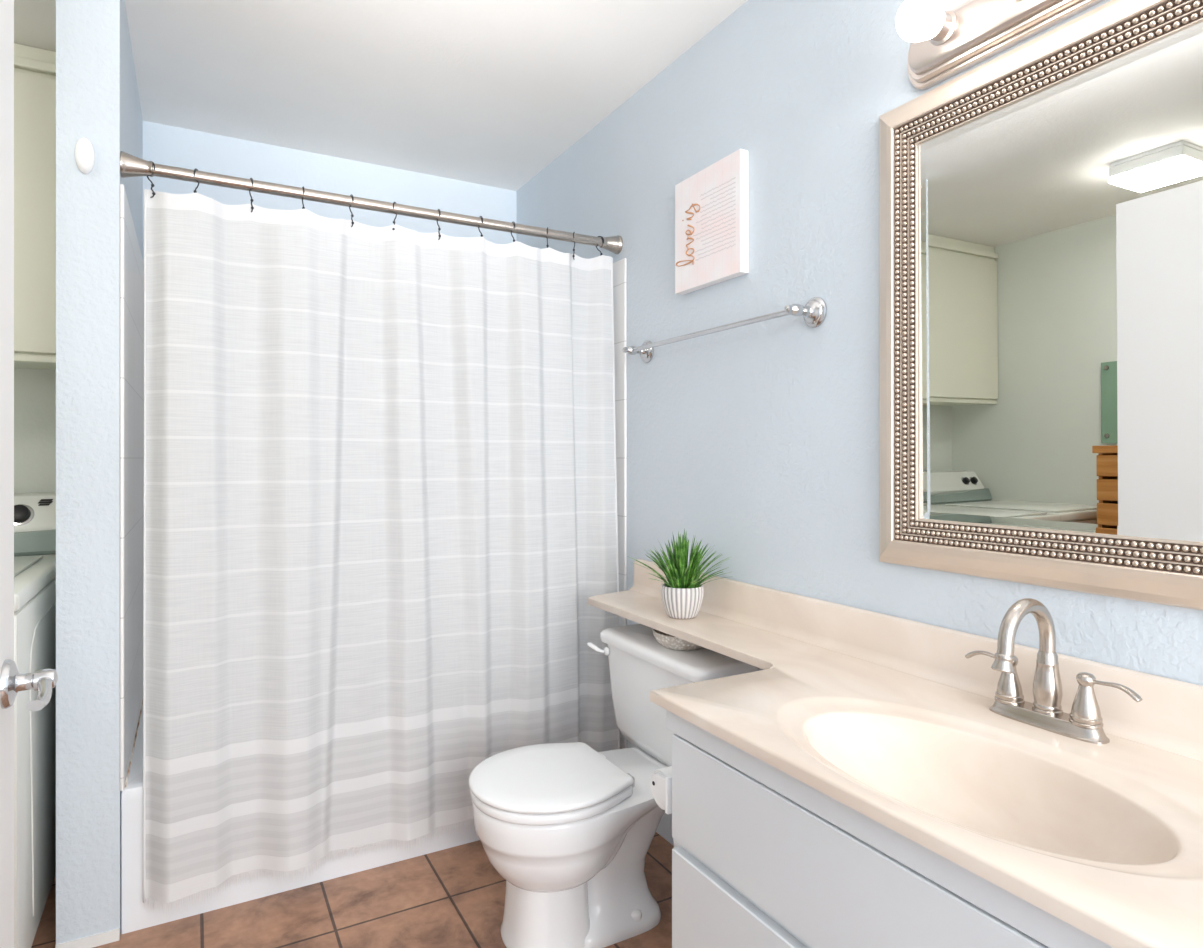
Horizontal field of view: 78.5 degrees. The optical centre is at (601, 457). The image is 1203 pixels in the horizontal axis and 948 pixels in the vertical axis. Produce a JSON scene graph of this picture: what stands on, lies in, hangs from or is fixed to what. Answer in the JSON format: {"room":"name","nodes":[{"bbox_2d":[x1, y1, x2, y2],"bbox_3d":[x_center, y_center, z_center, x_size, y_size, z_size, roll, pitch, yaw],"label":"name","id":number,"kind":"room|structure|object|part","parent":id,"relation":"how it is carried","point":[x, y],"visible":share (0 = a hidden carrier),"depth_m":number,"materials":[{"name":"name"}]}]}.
{"room":"bathroom","nodes":[
{"label":"bathroom","id":0,"kind":"room"},
{"bbox_2d":[14,368,55,492],"bbox_3d":[-2.325,-0.013,2.244,1.311,2.426,0.100,0,0,-29],"label":"wall","id":1,"kind":"structure","parent":0,"point":[34,389],"depth_m":2.44,"materials":[{"name":"white paint"}]},
{"bbox_2d":[14,43,55,369],"bbox_3d":[-2.221,-0.755,2.058,1.307,0.938,0.325,0,0,-29],"label":"laundry cabinet","id":2,"kind":"object","parent":1,"relation":"attached to","point":[34,68],"visible":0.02,"depth_m":2.18,"materials":[{"name":"beige paint"}]},
{"bbox_3d":[-2.148,-1.164,1.927,1.307,0.028,0.026,0,0,-29],"label":"moulding","id":3,"kind":"part","parent":2,"relation":"part of","materials":[{"name":"beige paint"}]},
{"bbox_2d":[56,0,142,943],"bbox_3d":[-1.515,-0.013,2.270,0.129,2.426,1.060,0,0,-29],"label":"wall","id":4,"kind":"structure","parent":0,"point":[97,95],"depth_m":1.81,"materials":[{"name":"blue paint"}]},
{"bbox_2d":[75,137,94,173],"bbox_3d":[-1.258,-0.739,1.793,0.041,0.088,0.022,0,0,-29],"label":"wall cap","id":5,"kind":"object","parent":4,"relation":"attached to","point":[84,150],"visible":1,"depth_m":1.79,"materials":[{"name":"white plastic"}]},
{"bbox_2d":[55,928,119,947],"bbox_3d":[-1.257,1.186,1.804,0.129,0.028,0.006,0,0,-29],"label":"baseboard","id":6,"kind":"structure","parent":4,"relation":"attached to","point":[110,936],"depth_m":1.81,"materials":[{"name":"white"}]},
{"bbox_2d":[120,184,143,790],"bbox_3d":[-1.428,0.074,2.256,0.008,1.518,0.950,0,0,-29],"label":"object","id":7,"kind":"structure","parent":4,"relation":"attached to","point":[131,261],"depth_m":2.04,"materials":[{"name":"white tile"}]},
{"bbox_2d":[120,151,622,253],"bbox_3d":[-0.579,-0.744,2.220,1.458,0.064,0.064,0,0,-29],"label":"shower rod","id":8,"kind":"object","parent":4,"relation":"attached to","point":[130,165],"visible":1,"depth_m":2.12,"materials":[{"name":"silver metal"}]},
{"bbox_2d":[147,162,155,197],"bbox_3d":[-1.162,-0.716,1.896,0.040,0.096,0.008,0,0,26],"label":"curtain hook","id":9,"kind":"object","parent":8,"relation":"hanging from","point":[152,184],"visible":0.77,"depth_m":1.89,"materials":[{"name":"grey metal"}]},
{"bbox_2d":[193,168,199,192],"bbox_3d":[-1.070,-0.716,1.948,0.008,0.096,0.040,0,0,-9],"label":"curtain hook","id":10,"kind":"object","parent":8,"relation":"hanging from","point":[195,191],"visible":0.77,"depth_m":1.94,"materials":[{"name":"grey metal"}]},
{"bbox_2d":[249,178,253,211],"bbox_3d":[-0.957,-0.716,2.010,0.008,0.096,0.040,0,0,-39],"label":"curtain hook","id":11,"kind":"object","parent":8,"relation":"hanging from","point":[251,199],"visible":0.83,"depth_m":2.00,"materials":[{"name":"grey metal"}]},
{"bbox_2d":[143,189,619,913],"bbox_3d":[-0.552,0.232,2.185,1.376,1.849,0.114,0,0,-29],"label":"shower curtain","id":12,"kind":"object","parent":11,"relation":"hanging from","point":[380,528],"visible":0.94,"depth_m":2.12,"materials":[{"name":"fabric"}]},
{"bbox_2d":[349,194,353,226],"bbox_3d":[-0.727,-0.716,2.138,0.008,0.096,0.040,0,0,-37],"label":"curtain hook","id":13,"kind":"object","parent":8,"relation":"hanging from","point":[352,215],"visible":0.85,"depth_m":2.13,"materials":[{"name":"grey metal"}]},
{"bbox_2d":[437,209,440,239],"bbox_3d":[-0.501,-0.716,2.263,0.008,0.096,0.040,0,0,-29],"label":"curtain hook","id":14,"kind":"object","parent":8,"relation":"hanging from","point":[439,228],"visible":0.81,"depth_m":2.25,"materials":[{"name":"grey metal"}]},
{"bbox_2d":[143,121,515,261],"bbox_3d":[-1.053,-0.013,3.075,1.460,2.426,0.100,0,0,-29],"label":"wall","id":15,"kind":"structure","parent":0,"point":[167,145],"depth_m":2.97,"materials":[{"name":"blue paint"}]},
{"bbox_2d":[31,832,673,947],"bbox_3d":[-0.483,1.240,0.561,3.100,0.080,5.050,0,0,-29],"label":"floor","id":16,"kind":"structure","parent":0,"point":[454,897],"depth_m":1.94,"materials":[{"name":"tile"}]},
{"bbox_2d":[14,492,55,947],"bbox_3d":[-1.765,0.654,1.857,0.631,1.089,0.969,0,0,-29],"label":"washing machine","id":17,"kind":"object","parent":16,"relation":"on","point":[34,513],"visible":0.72,"depth_m":1.80,"materials":[{"name":"white metal"}]},
{"bbox_3d":[-1.766,0.169,2.233,0.058,0.054,0.044,0,0,-29],"label":"dial knob","id":18,"kind":"part","parent":17,"relation":"part of","materials":[{"name":"black plastic"}]},
{"bbox_3d":[-1.700,0.287,1.739,0.526,0.010,0.630,0,0,-29],"label":"lid","id":19,"kind":"part","parent":17,"relation":"part of","materials":[{"name":"white metal"}]},
{"bbox_3d":[-1.762,0.313,1.851,0.630,0.042,0.954,0,0,-29],"label":"panel","id":20,"kind":"part","parent":17,"relation":"part of","materials":[{"name":"white metal"}]},
{"bbox_2d":[121,700,479,933],"bbox_3d":[-0.799,1.014,2.616,1.456,0.372,0.945,0,0,-29],"label":"bathtub","id":21,"kind":"object","parent":16,"relation":"on","point":[134,916],"visible":0.2,"depth_m":1.98,"materials":[{"name":"white ceramic"}]},
{"bbox_2d":[469,624,758,947],"bbox_3d":[-0.014,0.860,1.959,0.703,0.680,0.527,0,0,-29],"label":"toilet","id":22,"kind":"object","parent":16,"relation":"on","point":[570,829],"visible":0.89,"depth_m":1.82,"materials":[{"name":"white ceramic"}]},
{"bbox_3d":[-0.143,0.824,1.853,0.367,0.024,0.374,0,0,-29],"label":"seat","id":23,"kind":"part","parent":22,"relation":"part of","materials":[{"name":"white plastic"}]},
{"bbox_3d":[-0.144,0.799,1.852,0.372,0.018,0.380,0,0,-29],"label":"lid","id":24,"kind":"part","parent":22,"relation":"part of","materials":[{"name":"white plastic"}]},
{"bbox_3d":[-0.010,0.577,2.220,0.079,0.032,0.032,0,0,32],"label":"flush lever","id":25,"kind":"part","parent":22,"relation":"part of","materials":[{"name":"white plastic"}]},
{"bbox_3d":[0.205,0.700,2.077,0.192,0.284,0.492,0,0,-29],"label":"tank","id":26,"kind":"part","parent":22,"relation":"part of","materials":[{"name":"white ceramic"}]},
{"bbox_2d":[652,629,702,649],"bbox_3d":[0.226,0.497,2.037,0.172,0.045,0.172,0,0,-29],"label":"woven bowl","id":27,"kind":"object","parent":22,"relation":"on","point":[668,641],"visible":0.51,"depth_m":1.97,"materials":[{"name":"beige wicker"}]},
{"bbox_3d":[0.202,0.539,2.075,0.213,0.038,0.522,0,0,-29],"label":"tank lid","id":28,"kind":"part","parent":22,"relation":"part of","materials":[{"name":"white ceramic"}]},
{"bbox_2d":[666,710,1113,947],"bbox_3d":[0.609,0.828,1.032,0.524,0.744,1.075,0,0,-29],"label":"vanity cabinet","id":29,"kind":"object","parent":16,"relation":"on","point":[762,857],"visible":0.64,"depth_m":1.06,"materials":[{"name":"white paint"}]},
{"bbox_2d":[650,772,671,813],"bbox_3d":[0.168,0.634,1.439,0.140,0.070,0.064,0,0,-29],"label":"paper holder","id":30,"kind":"object","parent":29,"relation":"attached to","point":[660,784],"visible":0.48,"depth_m":1.40,"materials":[{"name":"white plastic"}]},
{"bbox_3d":[0.112,0.632,1.413,0.010,0.056,0.055,0,0,-29],"label":"arm","id":31,"kind":"part","parent":30,"relation":"part of","materials":[{"name":"white plastic"}]},
{"bbox_2d":[653,766,671,809],"bbox_3d":[0.159,0.644,1.455,0.100,0.074,0.074,0,0,-29],"label":"toilet paper roll","id":32,"kind":"object","parent":30,"relation":"on","point":[667,771],"visible":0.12,"depth_m":1.43,"materials":[{"name":"white paper"}]},
{"bbox_3d":[0.181,0.634,1.416,0.140,0.070,0.010,0,0,-29],"label":"mount plate","id":33,"kind":"part","parent":30,"relation":"part of","materials":[{"name":"white plastic"}]},
{"bbox_3d":[0.263,0.914,1.135,0.018,0.391,0.514,0,0,-29],"label":"cabinet door","id":34,"kind":"part","parent":29,"relation":"part of","materials":[{"name":"white paint"}]},
{"bbox_2d":[588,559,1202,947],"bbox_3d":[0.373,0.457,1.438,0.548,0.243,2.034,0,0,-29],"label":"countertop","id":35,"kind":"structure","parent":29,"relation":"on","point":[887,717],"depth_m":1.16,"materials":[{"name":"beige stone"}]},
{"bbox_2d":[627,528,732,618],"bbox_3d":[0.217,0.313,2.010,0.271,0.244,0.316,0,0,44],"label":"potted grass","id":36,"kind":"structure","parent":35,"relation":"on","point":[682,595],"depth_m":1.98,"materials":[{"name":"green plant"}]},
{"bbox_2d":[588,590,844,669],"bbox_3d":[0.230,0.446,1.985,0.237,0.021,0.920,0,0,-29],"label":"shelf","id":37,"kind":"object","parent":35,"relation":"attached to","point":[763,645],"depth_m":1.83,"materials":[{"name":"beige stone"}]},
{"bbox_2d":[661,583,703,618],"bbox_3d":[0.221,0.391,2.018,0.117,0.086,0.117,0,0,-29],"label":"pot","id":38,"kind":"object","parent":37,"relation":"on","point":[680,600],"depth_m":1.98,"materials":[{"name":"white ceramic"}]},
{"bbox_2d":[965,598,1142,744],"bbox_3d":[0.680,0.330,1.177,0.159,0.210,0.279,0,0,-29],"label":"faucet","id":39,"kind":"object","parent":35,"relation":"on","point":[1084,723],"visible":1,"depth_m":1.18,"materials":[{"name":"silver metal"}]},
{"bbox_3d":[0.673,0.349,1.293,0.016,0.019,0.070,0,0,-29],"label":"lever","id":40,"kind":"part","parent":39,"relation":"part of","materials":[{"name":"silver metal"}]},
{"bbox_3d":[0.696,0.374,1.257,0.045,0.079,0.045,0,0,-29],"label":"handle","id":41,"kind":"part","parent":39,"relation":"part of","materials":[{"name":"silver metal"}]},
{"bbox_3d":[0.675,0.280,1.175,0.148,0.111,0.033,0,0,-29],"label":"gooseneck spout","id":42,"kind":"part","parent":39,"relation":"part of","materials":[{"name":"silver metal"}]},
{"bbox_3d":[0.729,0.365,1.205,0.044,0.098,0.044,0,0,-29],"label":"spout","id":43,"kind":"part","parent":39,"relation":"part of","materials":[{"name":"silver metal"}]},
{"bbox_3d":[0.726,0.424,1.203,0.054,0.022,0.184,0,0,-29],"label":"plate","id":44,"kind":"part","parent":39,"relation":"part of","materials":[{"name":"silver metal"}]},
{"bbox_3d":[0.756,0.374,1.149,0.045,0.079,0.045,0,0,-29],"label":"handle","id":45,"kind":"part","parent":39,"relation":"part of","materials":[{"name":"silver metal"}]},
{"bbox_3d":[0.774,0.349,1.110,0.016,0.019,0.070,0,0,-29],"label":"lever","id":46,"kind":"part","parent":39,"relation":"part of","materials":[{"name":"silver metal"}]},
{"bbox_2d":[14,0,747,190],"bbox_3d":[-0.483,-1.266,0.561,3.100,0.080,5.050,0,0,-29],"label":"ceiling","id":47,"kind":"structure","parent":0,"point":[483,92],"depth_m":2.30,"materials":[{"name":"white paint"}]},
{"bbox_2d":[516,0,1202,845],"bbox_3d":[0.829,-0.013,1.289,0.100,2.426,5.050,0,0,-29],"label":"wall","id":48,"kind":"structure","parent":0,"point":[759,441],"depth_m":1.88,"materials":[{"name":"blue paint"}]},
{"bbox_2d":[613,258,626,748],"bbox_3d":[-0.153,0.258,2.947,0.008,1.885,0.976,0,0,-29],"label":"trim","id":49,"kind":"structure","parent":48,"relation":"attached to","point":[619,267],"depth_m":2.54,"materials":[{"name":"white tile"}]},
{"bbox_2d":[675,149,747,294],"bbox_3d":[0.306,-0.658,2.093,0.033,0.328,0.302,0,0,-29],"label":"print","id":50,"kind":"object","parent":48,"relation":"attached to","point":[711,205],"visible":1,"depth_m":2.06,"materials":[{"name":"white"}]},
{"bbox_2d":[622,297,826,362],"bbox_3d":[0.289,-0.347,2.059,0.095,0.072,0.814,0,0,-29],"label":"towel bar","id":51,"kind":"object","parent":48,"relation":"attached to","point":[814,312],"visible":1,"depth_m":1.84,"materials":[{"name":"grey metal"}]},
{"bbox_3d":[0.110,-0.347,2.383,0.095,0.072,0.072,0,0,-29],"label":"post","id":52,"kind":"part","parent":51,"relation":"part of","materials":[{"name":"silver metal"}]},
{"bbox_3d":[0.469,-0.347,1.734,0.095,0.072,0.072,0,0,-29],"label":"post","id":53,"kind":"part","parent":51,"relation":"part of","materials":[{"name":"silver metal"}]},
{"bbox_2d":[629,559,1202,761],"bbox_3d":[0.597,0.396,1.563,0.036,0.121,2.034,0,0,-29],"label":"backsplash","id":54,"kind":"structure","parent":48,"relation":"attached to","point":[1169,716],"depth_m":1.44,"materials":[{"name":"beige stone"}]},
{"bbox_2d":[896,0,1103,89],"bbox_3d":[0.733,-0.808,1.200,0.152,0.124,0.657,0,0,-29],"label":"vanity light","id":55,"kind":"object","parent":48,"relation":"attached to","point":[944,44],"visible":1,"depth_m":1.35,"materials":[{"name":"silver metal"}]},
{"bbox_3d":[0.594,-0.823,1.378,0.082,0.080,0.080,0,0,-29],"label":"globe bulb","id":56,"kind":"part","parent":55,"relation":"part of","materials":[{"name":"white glass"}]},
{"bbox_2d":[879,0,1202,610],"bbox_3d":[0.789,-0.256,1.221,0.034,0.958,0.820,0,0,-29],"label":"wall mirror","id":57,"kind":"object","parent":48,"relation":"attached to","point":[1041,204],"visible":1,"depth_m":1.26,"materials":[{"name":"beige metal"}]},
{"bbox_3d":[-0.019,-0.013,-0.668,0.100,2.426,2.250,0,0,-29],"label":"wall","id":58,"kind":"structure","parent":0,"visible":0},
{"bbox_2d":[0,0,57,947],"bbox_3d":[-0.675,0.161,0.762,0.100,2.054,0.800,0,0,-29],"label":"door","id":59,"kind":"structure","parent":58,"relation":"in","point":[42,681],"depth_m":1.06,"materials":[{"name":"white paint"}]},
{"bbox_3d":[-0.792,0.322,1.024,0.052,0.033,0.131,0,0,-29],"label":"lever","id":60,"kind":"part","parent":59,"relation":"part of","materials":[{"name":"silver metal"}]}
]}

